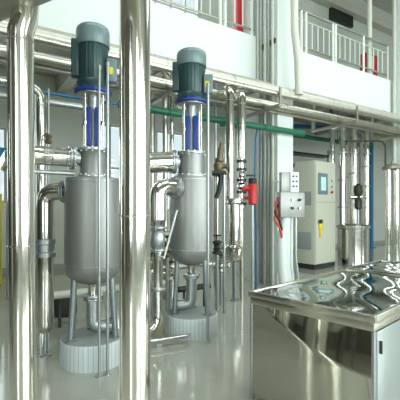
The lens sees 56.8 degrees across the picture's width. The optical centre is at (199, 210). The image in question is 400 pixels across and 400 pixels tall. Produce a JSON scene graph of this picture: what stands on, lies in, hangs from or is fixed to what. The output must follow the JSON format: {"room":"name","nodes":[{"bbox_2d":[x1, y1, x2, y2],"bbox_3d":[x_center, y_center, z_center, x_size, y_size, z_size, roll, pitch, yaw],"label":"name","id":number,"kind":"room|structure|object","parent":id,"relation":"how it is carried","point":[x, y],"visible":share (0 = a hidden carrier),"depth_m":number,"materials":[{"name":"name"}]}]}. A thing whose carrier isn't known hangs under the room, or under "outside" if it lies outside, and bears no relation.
{"room":"processing plant","nodes":[
{"label":"processing plant","id":0,"kind":"room"},
{"bbox_2d":[35,169,74,175],"bbox_3d":[-1.453,-0.365,3.470,0.530,0.044,0.044,0,0,-32],"label":"pipe","id":1,"kind":"object","parent":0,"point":[37,171],"visible":0.66,"depth_m":3.50,"materials":[{"name":"grey metal"}]},
{"bbox_2d":[170,47,212,315],"bbox_3d":[-0.113,-0.374,4.594,0.550,3.248,0.533,0,0,-32],"label":"tank","id":2,"kind":"object","parent":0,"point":[188,240],"visible":0.91,"depth_m":4.44,"materials":[{"name":"metal"}]},
{"bbox_2d":[171,265,199,310],"bbox_3d":[-0.177,0.955,4.597,0.352,0.590,0.210,0,0,-1],"label":"pipe","id":3,"kind":"object","parent":2,"relation":"attached to","point":[191,277],"visible":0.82,"depth_m":4.54,"materials":[{"name":"silver metal"}]},
{"bbox_2d":[0,243,391,399],"bbox_3d":[3.623,1.575,5.517,22.400,0.150,14.900,0,0,-32],"label":"floor","id":4,"kind":"structure","parent":0,"point":[219,369],"depth_m":3.74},
{"bbox_2d":[0,194,1,284],"bbox_3d":[-4.424,0.575,7.481,0.720,1.850,0.412,0,0,-32],"label":"tall cabinet","id":5,"kind":"object","parent":4,"relation":"on","point":[0,194],"visible":1,"depth_m":7.50,"materials":[{"name":"yellow"}]},
{"bbox_2d":[0,147,7,299],"bbox_3d":[-3.384,0.230,6.198,0.417,2.540,0.417,0,0,-32],"label":"pipe","id":6,"kind":"object","parent":4,"relation":"on","point":[2,150],"visible":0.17,"depth_m":6.25,"materials":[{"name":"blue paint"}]},
{"bbox_2d":[6,5,39,399],"bbox_3d":[-1.052,0.112,2.204,0.186,2.778,0.164,0,0,-32],"label":"steel standpipe","id":7,"kind":"object","parent":4,"relation":"on","point":[23,21],"visible":0.98,"depth_m":2.14,"materials":[{"name":"silver metal"}]},
{"bbox_2d":[0,75,46,195],"bbox_3d":[-2.337,-0.150,4.720,0.731,3.300,0.134,0,0,-37],"label":"hooked riser","id":8,"kind":"object","parent":4,"relation":"on","point":[41,99],"visible":0.41,"depth_m":4.84,"materials":[{"name":"silver metal"}]},
{"bbox_2d":[35,94,38,353],"bbox_3d":[-1.736,0.134,3.899,0.070,2.733,0.070,0,0,-32],"label":"pole","id":9,"kind":"object","parent":4,"relation":"on","point":[37,352],"visible":0.43,"depth_m":3.90,"materials":[{"name":"grey metal"}]},
{"bbox_2d":[42,89,51,184],"bbox_3d":[-1.924,-0.025,4.687,0.116,3.050,0.111,0,0,0],"label":"pipe","id":10,"kind":"object","parent":4,"relation":"on","point":[48,136],"visible":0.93,"depth_m":4.69,"materials":[{"name":"grey metal"}]},
{"bbox_2d":[36,180,63,356],"bbox_3d":[-1.523,0.591,3.830,0.373,1.818,0.236,0,0,13],"label":"pipe","id":11,"kind":"object","parent":4,"relation":"on","point":[45,203],"visible":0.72,"depth_m":3.78,"materials":[{"name":"silver metal"}]},
{"bbox_2d":[54,297,76,316],"bbox_3d":[-2.063,1.350,5.308,0.530,0.300,0.220,0,0,0],"label":"block","id":12,"kind":"object","parent":4,"relation":"on","point":[65,302],"visible":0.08,"depth_m":5.20,"materials":[{"name":"grey metal"}]},
{"bbox_2d":[60,327,118,373],"bbox_3d":[-1.078,1.375,3.729,0.629,0.250,0.629,0,0,-32],"label":"plinth","id":13,"kind":"object","parent":4,"relation":"on","point":[80,356],"visible":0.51,"depth_m":3.47,"materials":[{"name":"white tile"}]},
{"bbox_2d":[63,21,118,342],"bbox_3d":[-1.084,-0.309,3.731,0.567,3.118,0.568,0,0,-32],"label":"tank","id":14,"kind":"object","parent":13,"relation":"on","point":[90,48],"visible":0.85,"depth_m":3.57,"materials":[{"name":"metal"}]},
{"bbox_2d":[0,146,80,171],"bbox_3d":[-1.679,-0.520,3.816,0.651,0.229,1.014,0,0,-32],"label":"pipe","id":15,"kind":"object","parent":14,"relation":"attached to","point":[68,157],"visible":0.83,"depth_m":3.49,"materials":[{"name":"silver metal"}]},
{"bbox_2d":[82,284,111,333],"bbox_3d":[-1.032,0.985,3.742,0.307,0.530,0.210,0,0,-16],"label":"pipe","id":16,"kind":"object","parent":14,"relation":"attached to","point":[91,298],"visible":0.72,"depth_m":3.67,"materials":[{"name":"silver metal"}]},
{"bbox_2d":[95,65,102,377],"bbox_3d":[-0.915,0.087,3.359,0.070,2.827,0.070,0,0,-32],"label":"pole","id":17,"kind":"object","parent":4,"relation":"on","point":[99,375],"visible":1,"depth_m":3.35,"materials":[{"name":"grey metal"}]},
{"bbox_2d":[104,61,110,375],"bbox_3d":[-0.849,0.065,3.399,0.070,2.870,0.070,0,0,-32],"label":"pole","id":18,"kind":"object","parent":4,"relation":"on","point":[107,64],"visible":1,"depth_m":3.38,"materials":[{"name":"grey metal"}]},
{"bbox_2d":[54,280,164,327],"bbox_3d":[-1.237,1.265,5.126,1.650,0.470,0.098,0,0,-32],"label":"pipe","id":19,"kind":"object","parent":4,"relation":"on","point":[59,295],"visible":0.31,"depth_m":4.77,"materials":[{"name":"white metal"}]},
{"bbox_2d":[118,0,150,399],"bbox_3d":[-0.370,-3.095,2.099,0.184,9.190,0.184,0,0,-32],"label":"steel standpipe","id":20,"kind":"object","parent":4,"relation":"on","point":[134,215],"visible":1,"depth_m":2.02,"materials":[{"name":"silver metal"}]},
{"bbox_2d":[150,252,152,322],"bbox_3d":[-0.662,1.030,4.998,0.307,0.940,0.257,0,0,-32],"label":"pipe","id":21,"kind":"object","parent":4,"relation":"on","point":[151,253],"visible":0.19,"depth_m":4.97,"materials":[{"name":"grey metal"}]},
{"bbox_2d":[150,70,154,247],"bbox_3d":[-1.083,-0.777,7.321,0.410,4.555,0.120,0,0,-32],"label":"pipe","id":22,"kind":"object","parent":4,"relation":"on","point":[152,116],"visible":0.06,"depth_m":7.35,"materials":[{"name":"metal"}]},
{"bbox_2d":[150,69,167,299],"bbox_3d":[-0.723,-0.472,6.218,0.400,3.945,0.100,0,0,-32],"label":"pipe","id":23,"kind":"object","parent":4,"relation":"on","point":[164,75],"visible":0.25,"depth_m":6.26,"materials":[{"name":"metal"}]},
{"bbox_2d":[154,71,173,290],"bbox_3d":[-0.659,-0.570,6.917,0.395,4.140,0.090,0,0,-32],"label":"pipe","id":24,"kind":"object","parent":4,"relation":"on","point":[169,75],"visible":0.13,"depth_m":6.96,"materials":[{"name":"silver metal"}]},
{"bbox_2d":[150,150,179,173],"bbox_3d":[-0.595,0.378,4.447,0.692,2.244,0.289,0,0,-17],"label":"pipe","id":25,"kind":"object","parent":4,"relation":"on","point":[160,162],"visible":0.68,"depth_m":4.39,"materials":[{"name":"silver metal"}]},
{"bbox_2d":[150,177,184,336],"bbox_3d":[-0.497,0.545,4.177,0.259,1.909,0.669,0,0,43],"label":"pipe","id":26,"kind":"object","parent":4,"relation":"on","point":[173,187],"visible":0.92,"depth_m":4.15,"materials":[{"name":"silver metal"}]},
{"bbox_2d":[159,210,177,258],"bbox_3d":[-0.382,0.256,4.081,0.305,0.540,0.088,0,0,39],"label":"rod","id":27,"kind":"object","parent":26,"relation":"attached to","point":[175,215],"visible":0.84,"depth_m":4.03,"materials":[{"name":"white paint"}]},
{"bbox_2d":[163,236,171,313],"bbox_3d":[-0.468,0.930,5.248,0.284,1.140,0.149,0,0,0],"label":"pipe","id":28,"kind":"object","parent":4,"relation":"on","point":[168,254],"visible":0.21,"depth_m":5.22,"materials":[{"name":"grey metal"}]},
{"bbox_2d":[150,333,190,343],"bbox_3d":[-0.349,1.430,4.132,0.596,0.050,0.091,0,0,-31],"label":"pipe","id":29,"kind":"object","parent":4,"relation":"on","point":[184,336],"visible":0.93,"depth_m":4.12,"materials":[{"name":"silver metal"}]},
{"bbox_2d":[163,261,179,308],"bbox_3d":[-0.454,1.130,5.598,0.284,0.740,0.149,0,0,0],"label":"pipe","id":30,"kind":"object","parent":4,"relation":"on","point":[171,269],"visible":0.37,"depth_m":5.58,"materials":[{"name":"grey metal"}]},
{"bbox_2d":[163,261,214,300],"bbox_3d":[-0.406,1.167,5.824,1.500,0.665,0.090,0,0,-32],"label":"pipe","id":31,"kind":"object","parent":4,"relation":"on","point":[181,266],"visible":0.19,"depth_m":6.02,"materials":[{"name":"metal"}]},
{"bbox_2d":[165,306,217,340],"bbox_3d":[-0.106,1.375,4.599,0.649,0.250,0.649,0,0,-32],"label":"plinth","id":32,"kind":"object","parent":4,"relation":"on","point":[193,321],"visible":0.73,"depth_m":4.35,"materials":[{"name":"white tile"}]},
{"bbox_2d":[178,283,210,305],"bbox_3d":[-0.087,1.302,5.552,0.550,0.395,0.090,0,0,-32],"label":"pipe","id":33,"kind":"object","parent":4,"relation":"on","point":[199,286],"visible":0.36,"depth_m":5.53,"materials":[{"name":"grey metal"}]},
{"bbox_2d":[205,83,210,343],"bbox_3d":[0.091,0.021,4.219,0.070,2.958,0.070,0,0,-32],"label":"pole","id":34,"kind":"object","parent":4,"relation":"on","point":[207,84],"visible":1,"depth_m":4.20,"materials":[{"name":"grey metal"}]},
{"bbox_2d":[213,83,216,286],"bbox_3d":[0.174,-0.618,7.215,0.390,4.235,0.080,0,0,-32],"label":"pipe","id":35,"kind":"object","parent":4,"relation":"on","point":[215,85],"visible":0.27,"depth_m":7.27,"materials":[{"name":"grey metal"}]},
{"bbox_2d":[212,171,225,312],"bbox_3d":[0.280,0.451,5.448,0.206,2.098,0.070,0,0,0],"label":"pipe","id":36,"kind":"object","parent":4,"relation":"on","point":[221,174],"visible":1,"depth_m":5.43,"materials":[{"name":"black metal"}]},
{"bbox_2d":[212,235,226,310],"bbox_3d":[0.257,0.930,5.598,0.284,1.140,0.149,0,0,0],"label":"valve","id":37,"kind":"object","parent":4,"relation":"on","point":[217,247],"visible":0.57,"depth_m":5.58,"materials":[{"name":"grey metal"}]},
{"bbox_2d":[212,142,228,238],"bbox_3d":[0.318,0.213,5.747,0.251,2.574,0.168,0,0,3],"label":"valve","id":38,"kind":"object","parent":4,"relation":"on","point":[218,165],"visible":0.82,"depth_m":5.72,"materials":[{"name":"brown metal"}]},
{"bbox_2d":[223,162,228,169],"bbox_3d":[0.364,-0.697,5.748,0.152,0.120,0.120,0,0,0],"label":"outlet","id":39,"kind":"object","parent":38,"relation":"attached to","point":[225,166],"depth_m":5.71,"materials":[{"name":"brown metal"}]},
{"bbox_2d":[212,254,229,304],"bbox_3d":[0.335,1.095,5.898,0.284,0.810,0.149,0,0,0],"label":"valve","id":40,"kind":"object","parent":4,"relation":"on","point":[227,265],"visible":0.8,"depth_m":5.88,"materials":[{"name":"grey metal"}]},
{"bbox_2d":[225,198,243,301],"bbox_3d":[0.572,0.641,6.194,0.333,1.717,0.318,0,0,-32],"label":"housing","id":41,"kind":"object","parent":4,"relation":"on","point":[234,252],"visible":0.8,"depth_m":6.12,"materials":[{"name":"silver metal"}]},
{"bbox_2d":[217,85,234,197],"bbox_3d":[0.433,-1.142,6.134,0.162,1.864,0.365,0,0,-32],"label":"clad riser","id":42,"kind":"object","parent":41,"relation":"on","point":[227,91],"visible":1,"depth_m":5.99,"materials":[{"name":"silver metal"}]},
{"bbox_2d":[236,159,246,299],"bbox_3d":[0.701,0.310,6.248,0.169,2.380,0.169,0,0,-32],"label":"pipe","id":43,"kind":"object","parent":4,"relation":"on","point":[241,169],"visible":0.91,"depth_m":6.22,"materials":[{"name":"silver metal"}]},
{"bbox_2d":[234,89,245,158],"bbox_3d":[0.648,-1.477,6.332,0.162,1.194,0.360,0,0,-32],"label":"clad riser","id":44,"kind":"object","parent":43,"relation":"on","point":[239,95],"visible":0.98,"depth_m":6.19,"materials":[{"name":"silver metal"}]},
{"bbox_2d":[242,174,256,289],"bbox_3d":[0.823,0.445,6.203,0.262,2.110,0.149,0,0,5],"label":"valve actuator","id":45,"kind":"object","parent":4,"relation":"on","point":[251,187],"visible":0.96,"depth_m":6.18,"materials":[{"name":"red paint"}]},
{"bbox_2d":[271,172,304,283],"bbox_3d":[1.581,0.399,6.724,0.630,2.218,0.252,0,0,-18],"label":"stand","id":46,"kind":"object","parent":4,"relation":"on","point":[289,202],"visible":0.96,"depth_m":6.66,"materials":[{"name":"metal"}]},
{"bbox_2d":[289,172,298,191],"bbox_3d":[1.706,-0.525,6.774,0.196,0.369,0.145,0,0,-32],"label":"switch plate","id":47,"kind":"object","parent":46,"relation":"attached to","point":[293,176],"depth_m":6.72,"materials":[{"name":"white paint"}]},
{"bbox_2d":[293,150,328,167],"bbox_3d":[3.312,-0.300,12.226,2.600,3.600,0.400,0,0,-32],"label":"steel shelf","id":48,"kind":"object","parent":4,"relation":"on","point":[295,153],"visible":0.16,"depth_m":12.34,"materials":[{"name":"grey metal"}]},
{"bbox_2d":[295,160,334,269],"bbox_3d":[3.110,0.100,9.924,0.982,2.800,0.695,0,0,-40],"label":"tall cabinet","id":49,"kind":"object","parent":4,"relation":"on","point":[316,230],"visible":0.91,"depth_m":9.62,"materials":[{"name":"beige metal"}]},
{"bbox_2d":[297,232,310,249],"bbox_3d":[2.714,0.775,9.640,0.011,0.450,0.420,0,0,-40],"label":"vent grille","id":50,"kind":"object","parent":49,"relation":"attached to","point":[303,238],"depth_m":9.64,"materials":[{"name":"grey metal"}]},
{"bbox_2d":[304,192,310,204],"bbox_3d":[2.714,-0.325,9.640,0.011,0.350,0.420,0,0,-40],"label":"vent grille","id":51,"kind":"object","parent":49,"relation":"attached to","point":[307,194],"depth_m":9.56,"materials":[{"name":"grey metal"}]},
{"bbox_2d":[248,269,399,399],"bbox_3d":[1.325,1.067,3.144,1.660,0.866,0.988,0,0,-43],"label":"steel table","id":52,"kind":"object","parent":4,"relation":"on","point":[335,335],"visible":1,"depth_m":2.60,"materials":[{"name":"silver metal"}]},
{"bbox_2d":[329,109,334,261],"bbox_3d":[3.887,-0.950,10.897,0.160,4.900,0.158,0,0,-32],"label":"vertical pipe","id":53,"kind":"object","parent":4,"relation":"on","point":[331,132],"visible":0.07,"depth_m":10.84,"materials":[{"name":"silver metal"}]},
{"bbox_2d":[293,124,375,247],"bbox_3d":[5.139,-0.950,13.962,4.675,4.900,0.240,0,0,-32],"label":"portal","id":54,"kind":"object","parent":4,"relation":"on","point":[298,126],"visible":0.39,"depth_m":15.06,"materials":[{"name":"blue paint"}]},
{"bbox_2d":[336,223,370,265],"bbox_3d":[4.293,0.915,10.347,0.904,1.170,0.904,0,0,-32],"label":"vessel","id":55,"kind":"object","parent":4,"relation":"on","point":[353,238],"visible":0.87,"depth_m":10.00,"materials":[{"name":"silver metal"}]},
{"bbox_2d":[332,126,346,224],"bbox_3d":[3.879,-1.027,10.273,0.252,2.815,0.432,0,0,-32],"label":"pipe","id":56,"kind":"object","parent":55,"relation":"on","point":[342,152],"visible":0.88,"depth_m":10.13,"materials":[{"name":"silver metal"}]},
{"bbox_2d":[346,127,350,222],"bbox_3d":[4.166,-1.035,10.594,0.148,2.830,0.377,0,0,-32],"label":"pipe","id":57,"kind":"object","parent":55,"relation":"on","point":[348,155],"visible":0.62,"depth_m":10.46,"materials":[{"name":"metal"}]},
{"bbox_2d":[346,115,358,222],"bbox_3d":[4.238,-1.152,10.373,0.252,3.065,0.432,0,0,-32],"label":"pipe","id":58,"kind":"object","parent":55,"relation":"on","point":[353,153],"visible":0.56,"depth_m":10.23,"materials":[{"name":"silver metal"}]},
{"bbox_2d":[349,184,367,223],"bbox_3d":[4.287,-0.180,10.017,0.460,1.119,0.239,0,0,0],"label":"valve","id":59,"kind":"object","parent":55,"relation":"on","point":[358,191],"visible":0.99,"depth_m":9.96,"materials":[{"name":"grey metal"}]},
{"bbox_2d":[357,133,363,222],"bbox_3d":[4.572,-0.935,10.744,0.148,2.630,0.377,0,0,-32],"label":"pipe","id":60,"kind":"object","parent":55,"relation":"attached to","point":[360,136],"visible":0.74,"depth_m":10.61,"materials":[{"name":"grey metal"}]},
{"bbox_2d":[358,117,370,223],"bbox_3d":[4.625,-1.135,10.482,0.207,3.070,0.408,0,0,-32],"label":"pipe","id":61,"kind":"object","parent":55,"relation":"on","point":[366,153],"visible":0.77,"depth_m":10.33,"materials":[{"name":"silver metal"}]},
{"bbox_2d":[345,260,399,274],"bbox_3d":[2.340,1.065,4.050,0.980,0.871,1.088,0,0,-43],"label":"steel table","id":62,"kind":"object","parent":4,"relation":"on","point":[379,266],"visible":0.12,"depth_m":4.19,"materials":[{"name":"silver metal"}]},
{"bbox_2d":[381,161,399,260],"bbox_3d":[4.837,0.127,9.297,0.500,2.746,0.500,0,0,-32],"label":"vessel","id":63,"kind":"object","parent":4,"relation":"on","point":[396,167],"visible":0.91,"depth_m":9.24,"materials":[{"name":"silver metal"}]},
{"bbox_2d":[345,140,385,165],"bbox_3d":[4.168,-1.448,9.311,1.013,0.685,0.044,0,0,4],"label":"conduit","id":64,"kind":"object","parent":63,"relation":"attached to","point":[384,144],"visible":1,"depth_m":9.29,"materials":[{"name":"grey metal"}]},
{"bbox_2d":[393,0,395,260],"bbox_3d":[5.457,-3.095,10.385,0.090,9.190,0.088,0,0,-32],"label":"pipe","id":65,"kind":"object","parent":4,"relation":"on","point":[394,1],"visible":0.48,"depth_m":10.35,"materials":[{"name":"silver metal"}]},
{"bbox_2d":[0,68,391,267],"bbox_3d":[-0.281,-1.000,11.744,22.000,5.000,0.200,0,0,-32],"label":"wall","id":66,"kind":"structure","parent":0,"point":[66,129],"depth_m":11.89,"materials":[{"name":"paint"}]},
{"bbox_2d":[0,128,5,202],"bbox_3d":[-5.966,-1.100,8.180,2.980,1.800,0.100,0,0,-32],"label":"window","id":67,"kind":"structure","parent":66,"relation":"in","point":[1,129],"depth_m":8.91,"materials":[{"name":"grey paint"}]},
{"bbox_2d":[56,55,76,93],"bbox_3d":[-2.581,-3.210,7.930,0.250,0.420,3.820,0,0,-32],"label":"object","id":68,"kind":"structure","parent":66,"relation":"attached to","point":[64,84],"depth_m":8.94,"materials":[{"name":"grey paint"}]},
{"bbox_2d":[104,124,118,176],"bbox_3d":[-2.336,-1.200,10.456,1.350,2.400,0.100,0,0,-32],"label":"window","id":69,"kind":"structure","parent":66,"relation":"in","point":[110,126],"depth_m":10.31,"materials":[{"name":"grey paint"}]},
{"bbox_2d":[157,131,181,210],"bbox_3d":[-0.726,-1.200,11.466,1.450,2.400,0.100,0,0,-32],"label":"window","id":70,"kind":"structure","parent":66,"relation":"in","point":[160,132],"depth_m":11.35,"materials":[{"name":"grey paint"}]},
{"bbox_2d":[0,36,391,136],"bbox_3d":[0.786,-3.510,10.041,22.000,0.180,3.820,0,0,-32],"label":"trim","id":71,"kind":"structure","parent":66,"relation":"attached to","point":[38,47],"depth_m":9.34,"materials":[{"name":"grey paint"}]},
{"bbox_2d":[367,0,371,73],"bbox_3d":[4.756,-5.650,10.382,0.179,4.100,0.179,0,0,-32],"label":"pipe","id":72,"kind":"object","parent":71,"relation":"on","point":[369,2],"visible":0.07,"depth_m":10.33,"materials":[{"name":"white metal"}]},
{"bbox_2d":[2,240,391,273],"bbox_3d":[-0.223,1.430,11.651,22.000,0.140,0.020,0,0,-32],"label":"baseboard","id":73,"kind":"structure","parent":66,"relation":"attached to","point":[56,266],"depth_m":9.57,"materials":[{"name":"paint"}]},
{"bbox_2d":[233,0,242,31],"bbox_3d":[0.939,-4.350,8.369,0.343,1.500,0.216,0,0,-32],"label":"post","id":74,"kind":"object","parent":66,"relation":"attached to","point":[238,3],"visible":0.12,"depth_m":8.24,"materials":[{"name":"red metal"}]},
{"bbox_2d":[220,110,372,148],"bbox_3d":[3.188,-2.769,10.968,6.254,1.303,0.145,0,0,-32],"label":"pipe","id":75,"kind":"object","parent":66,"relation":"hanging from","point":[309,137],"visible":0.36,"depth_m":11.15,"materials":[{"name":"silver metal"}]},
{"bbox_2d":[293,101,311,108],"bbox_3d":[2.756,-3.210,11.276,0.250,0.420,3.820,0,0,-32],"label":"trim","id":76,"kind":"structure","parent":66,"relation":"attached to","point":[295,103],"depth_m":10.74,"materials":[{"name":"grey paint"}]},
{"bbox_2d":[314,114,382,135],"bbox_3d":[5.637,-3.210,13.082,0.250,0.420,3.820,0,0,-32],"label":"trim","id":77,"kind":"structure","parent":66,"relation":"attached to","point":[324,132],"depth_m":14.17,"materials":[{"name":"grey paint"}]},
{"bbox_2d":[360,52,376,75],"bbox_3d":[4.939,-4.075,10.817,0.556,0.950,0.216,0,0,-32],"label":"posts","id":78,"kind":"object","parent":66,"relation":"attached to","point":[375,57],"visible":0.22,"depth_m":10.74,"materials":[{"name":"red metal"}]},
{"bbox_2d":[38,0,391,112],"bbox_3d":[1.849,-3.160,8.347,22.000,1.060,0.180,0,0,-32],"label":"parapet wall","id":79,"kind":"structure","parent":0,"point":[230,50],"depth_m":7.26,"materials":[{"name":"white paint"}]},
{"bbox_2d":[150,70,172,104],"bbox_3d":[-0.581,-2.285,6.009,0.060,0.870,1.200,0,0,-32],"label":"bracket","id":80,"kind":"object","parent":79,"relation":"attached to","point":[165,94],"visible":0.23,"depth_m":6.15,"materials":[{"name":"grey metal"}]},
{"bbox_2d":[0,85,151,105],"bbox_3d":[-2.022,-1.795,5.672,7.600,0.114,0.044,0,0,-32],"label":"blue line","id":81,"kind":"object","parent":80,"relation":"attached to","point":[45,92],"visible":0.2,"depth_m":5.64,"materials":[{"name":"blue paint"}]},
{"bbox_2d":[0,62,256,110],"bbox_3d":[-2.180,-2.120,5.538,8.190,0.132,0.132,0,0,-32],"label":"pipe","id":82,"kind":"object","parent":80,"relation":"attached to","point":[0,62],"visible":0.14,"depth_m":5.64,"materials":[{"name":"silver metal"}]},
{"bbox_2d":[118,94,304,135],"bbox_3d":[0.448,-1.677,6.478,3.874,0.346,0.132,0,0,-32],"label":"pipe","id":83,"kind":"object","parent":80,"relation":"attached to","point":[153,109],"visible":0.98,"depth_m":6.40,"materials":[{"name":"green metal"}]},
{"bbox_2d":[254,130,257,288],"bbox_3d":[1.048,-0.011,6.968,0.074,3.021,0.234,0,0,1],"label":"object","id":84,"kind":"object","parent":83,"relation":"hanging from","point":[256,130],"visible":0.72,"depth_m":7.05,"materials":[{"name":"blue paint"}]},
{"bbox_2d":[150,0,198,17],"bbox_3d":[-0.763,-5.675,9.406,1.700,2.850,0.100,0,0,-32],"label":"railing","id":85,"kind":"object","parent":79,"relation":"on","point":[168,5],"depth_m":9.55,"materials":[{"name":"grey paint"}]},
{"bbox_2d":[161,0,254,34],"bbox_3d":[-0.235,-4.209,7.040,3.280,1.038,0.068,0,0,-32],"label":"railing","id":86,"kind":"object","parent":79,"relation":"on","point":[225,21],"visible":0.84,"depth_m":7.47,"materials":[{"name":"silver metal"}]},
{"bbox_2d":[238,87,281,118],"bbox_3d":[1.114,-2.285,7.072,0.060,0.870,1.200,0,0,-32],"label":"bracket","id":87,"kind":"object","parent":79,"relation":"attached to","point":[279,105],"visible":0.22,"depth_m":6.86,"materials":[{"name":"grey metal"}]},
{"bbox_2d":[0,43,399,133],"bbox_3d":[2.110,-2.000,7.460,17.500,0.162,0.162,0,0,-32],"label":"pipe","id":88,"kind":"object","parent":87,"relation":"on","point":[43,58],"visible":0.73,"depth_m":6.75,"materials":[{"name":"metal"}]},
{"bbox_2d":[0,19,399,123],"bbox_3d":[2.126,-2.270,7.435,17.500,0.212,0.212,0,0,-32],"label":"pipe","id":89,"kind":"object","parent":87,"relation":"attached to","point":[39,31],"visible":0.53,"depth_m":6.43,"materials":[{"name":"silver metal"}]},
{"bbox_2d":[290,0,302,95],"bbox_3d":[1.864,-3.738,7.148,0.245,2.998,0.150,0,0,0],"label":"pipe","id":90,"kind":"object","parent":89,"relation":"attached to","point":[295,38],"visible":0.97,"depth_m":7.08,"materials":[{"name":"grey paint"}]},
{"bbox_2d":[0,26,399,123],"bbox_3d":[2.280,-2.100,7.189,17.500,0.102,0.102,0,0,-32],"label":"pipe","id":91,"kind":"object","parent":87,"relation":"attached to","point":[3,30],"visible":0.68,"depth_m":6.19,"materials":[{"name":"metal"}]},
{"bbox_2d":[0,56,399,135],"bbox_3d":[2.025,-1.986,7.596,17.500,0.148,0.060,0,0,-32],"label":"pipe","id":92,"kind":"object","parent":87,"relation":"on","point":[2,59],"depth_m":6.90,"materials":[{"name":"silver metal"}]},
{"bbox_2d":[7,18,398,114],"bbox_3d":[0.002,-2.480,6.634,13.050,0.252,0.252,0,0,-32],"label":"pipe","id":93,"kind":"object","parent":87,"relation":"on","point":[9,18],"visible":0.19,"depth_m":6.88,"materials":[{"name":"silver metal"}]},
{"bbox_2d":[312,105,358,132],"bbox_3d":[2.978,-2.285,8.240,0.060,0.870,1.200,0,0,-32],"label":"bracket","id":94,"kind":"object","parent":79,"relation":"attached to","point":[314,130],"visible":0.56,"depth_m":8.30,"materials":[{"name":"grey metal"}]},
{"bbox_2d":[298,8,388,79],"bbox_3d":[3.471,-4.209,9.364,4.510,1.038,0.068,0,0,-32],"label":"railing","id":95,"kind":"object","parent":79,"relation":"on","point":[334,26],"visible":0.77,"depth_m":9.31,"materials":[{"name":"silver metal"}]},
{"bbox_2d":[370,118,399,140],"bbox_3d":[4.927,-2.285,9.462,0.060,0.870,1.200,0,0,-32],"label":"bracket","id":96,"kind":"object","parent":79,"relation":"attached to","point":[371,119],"visible":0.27,"depth_m":9.71,"materials":[{"name":"grey metal"}]},
{"bbox_3d":[-2.402,-2.285,4.867,0.060,0.870,1.200,0,0,-32],"label":"bracket","id":97,"kind":"object","parent":79,"relation":"attached to","visible":0},
{"bbox_2d":[0,91,86,110],"bbox_3d":[-2.280,-1.650,4.968,1.815,0.410,0.110,0,0,-32],"label":"pipe","id":98,"kind":"object","parent":97,"relation":"hanging from","point":[3,95],"visible":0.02,"depth_m":5.15,"materials":[{"name":"silver metal"}]},
{"bbox_2d":[242,0,292,284],"bbox_3d":[1.401,-3.100,7.960,0.430,9.200,1.200,0,0,-32],"label":"column","id":99,"kind":"structure","parent":0,"point":[283,49],"depth_m":7.51,"materials":[{"name":"white paint"}]},
{"bbox_2d":[257,0,258,281],"bbox_3d":[1.220,-3.095,7.787,0.052,9.190,0.052,0,0,-32],"label":"conduit","id":100,"kind":"object","parent":99,"relation":"attached to","point":[257,0],"visible":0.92,"depth_m":7.76,"materials":[{"name":"grey metal"}]},
{"bbox_2d":[260,0,261,282],"bbox_3d":[1.276,-3.095,7.705,0.044,9.190,0.044,0,0,-32],"label":"conduit","id":101,"kind":"object","parent":99,"relation":"attached to","point":[260,0],"visible":1,"depth_m":7.69,"materials":[{"name":"grey metal"}]},
{"bbox_2d":[264,0,266,283],"bbox_3d":[1.339,-3.095,7.590,0.060,9.190,0.060,0,0,-32],"label":"conduit","id":102,"kind":"object","parent":99,"relation":"attached to","point":[265,1],"visible":1,"depth_m":7.57,"materials":[{"name":"grey metal"}]},
{"bbox_2d":[268,0,269,284],"bbox_3d":[1.399,-3.095,7.510,0.044,9.190,0.044,0,0,-32],"label":"conduit","id":103,"kind":"object","parent":99,"relation":"attached to","point":[268,0],"visible":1,"depth_m":7.49,"materials":[{"name":"grey metal"}]},
{"bbox_2d":[262,38,275,49],"bbox_3d":[1.381,-3.400,7.552,0.034,0.100,0.430,0,0,-32],"label":"clamp","id":104,"kind":"object","parent":99,"relation":"attached to","point":[274,38],"visible":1,"depth_m":7.48,"materials":[{"name":"grey metal"}]},
{"bbox_2d":[271,0,273,285],"bbox_3d":[1.457,-3.095,7.405,0.056,9.190,0.056,0,0,-32],"label":"conduit","id":105,"kind":"object","parent":99,"relation":"attached to","point":[272,1],"visible":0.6,"depth_m":7.38,"materials":[{"name":"grey metal"}]},
{"bbox_2d":[199,0,391,80],"bbox_3d":[0.635,-5.650,10.283,22.000,4.100,0.150,0,0,-32],"label":"wall","id":106,"kind":"structure","parent":0,"point":[314,8],"depth_m":12.77,"materials":[{"name":"grey paint"}]},
{"bbox_2d":[329,7,352,27],"bbox_3d":[4.889,-6.710,12.775,1.178,0.480,0.107,0,0,-32],"label":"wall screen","id":107,"kind":"object","parent":106,"relation":"attached to","point":[335,15],"visible":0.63,"depth_m":12.69,"materials":[{"name":"black plastic"}]},
{"bbox_2d":[310,0,391,35],"bbox_3d":[0.755,-6.985,10.092,22.000,0.270,0.300,0,0,-32],"label":"trim","id":108,"kind":"structure","parent":106,"relation":"attached to","point":[359,14],"depth_m":12.97,"materials":[{"name":"grey paint"}]},
{"bbox_2d":[363,0,391,14],"bbox_3d":[4.021,-7.800,4.881,22.000,0.200,13.000,0,0,-32],"label":"ceiling","id":109,"kind":"structure","parent":0,"point":[385,5],"depth_m":13.80,"materials":[{"name":"grey paint"}]},
{"bbox_2d":[0,0,50,21],"bbox_3d":[-0.950,-4.439,2.070,4.999,6.522,0.426,0,0,30],"label":"duct","id":110,"kind":"object","parent":109,"relation":"hanging from","point":[6,6],"visible":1,"depth_m":2.14,"materials":[{"name":"metal"}]},
{"bbox_2d":[392,0,399,261],"bbox_3d":[5.805,-3.100,10.367,0.450,9.200,0.600,0,0,-32],"label":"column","id":111,"kind":"structure","parent":0,"point":[397,1],"depth_m":10.37,"materials":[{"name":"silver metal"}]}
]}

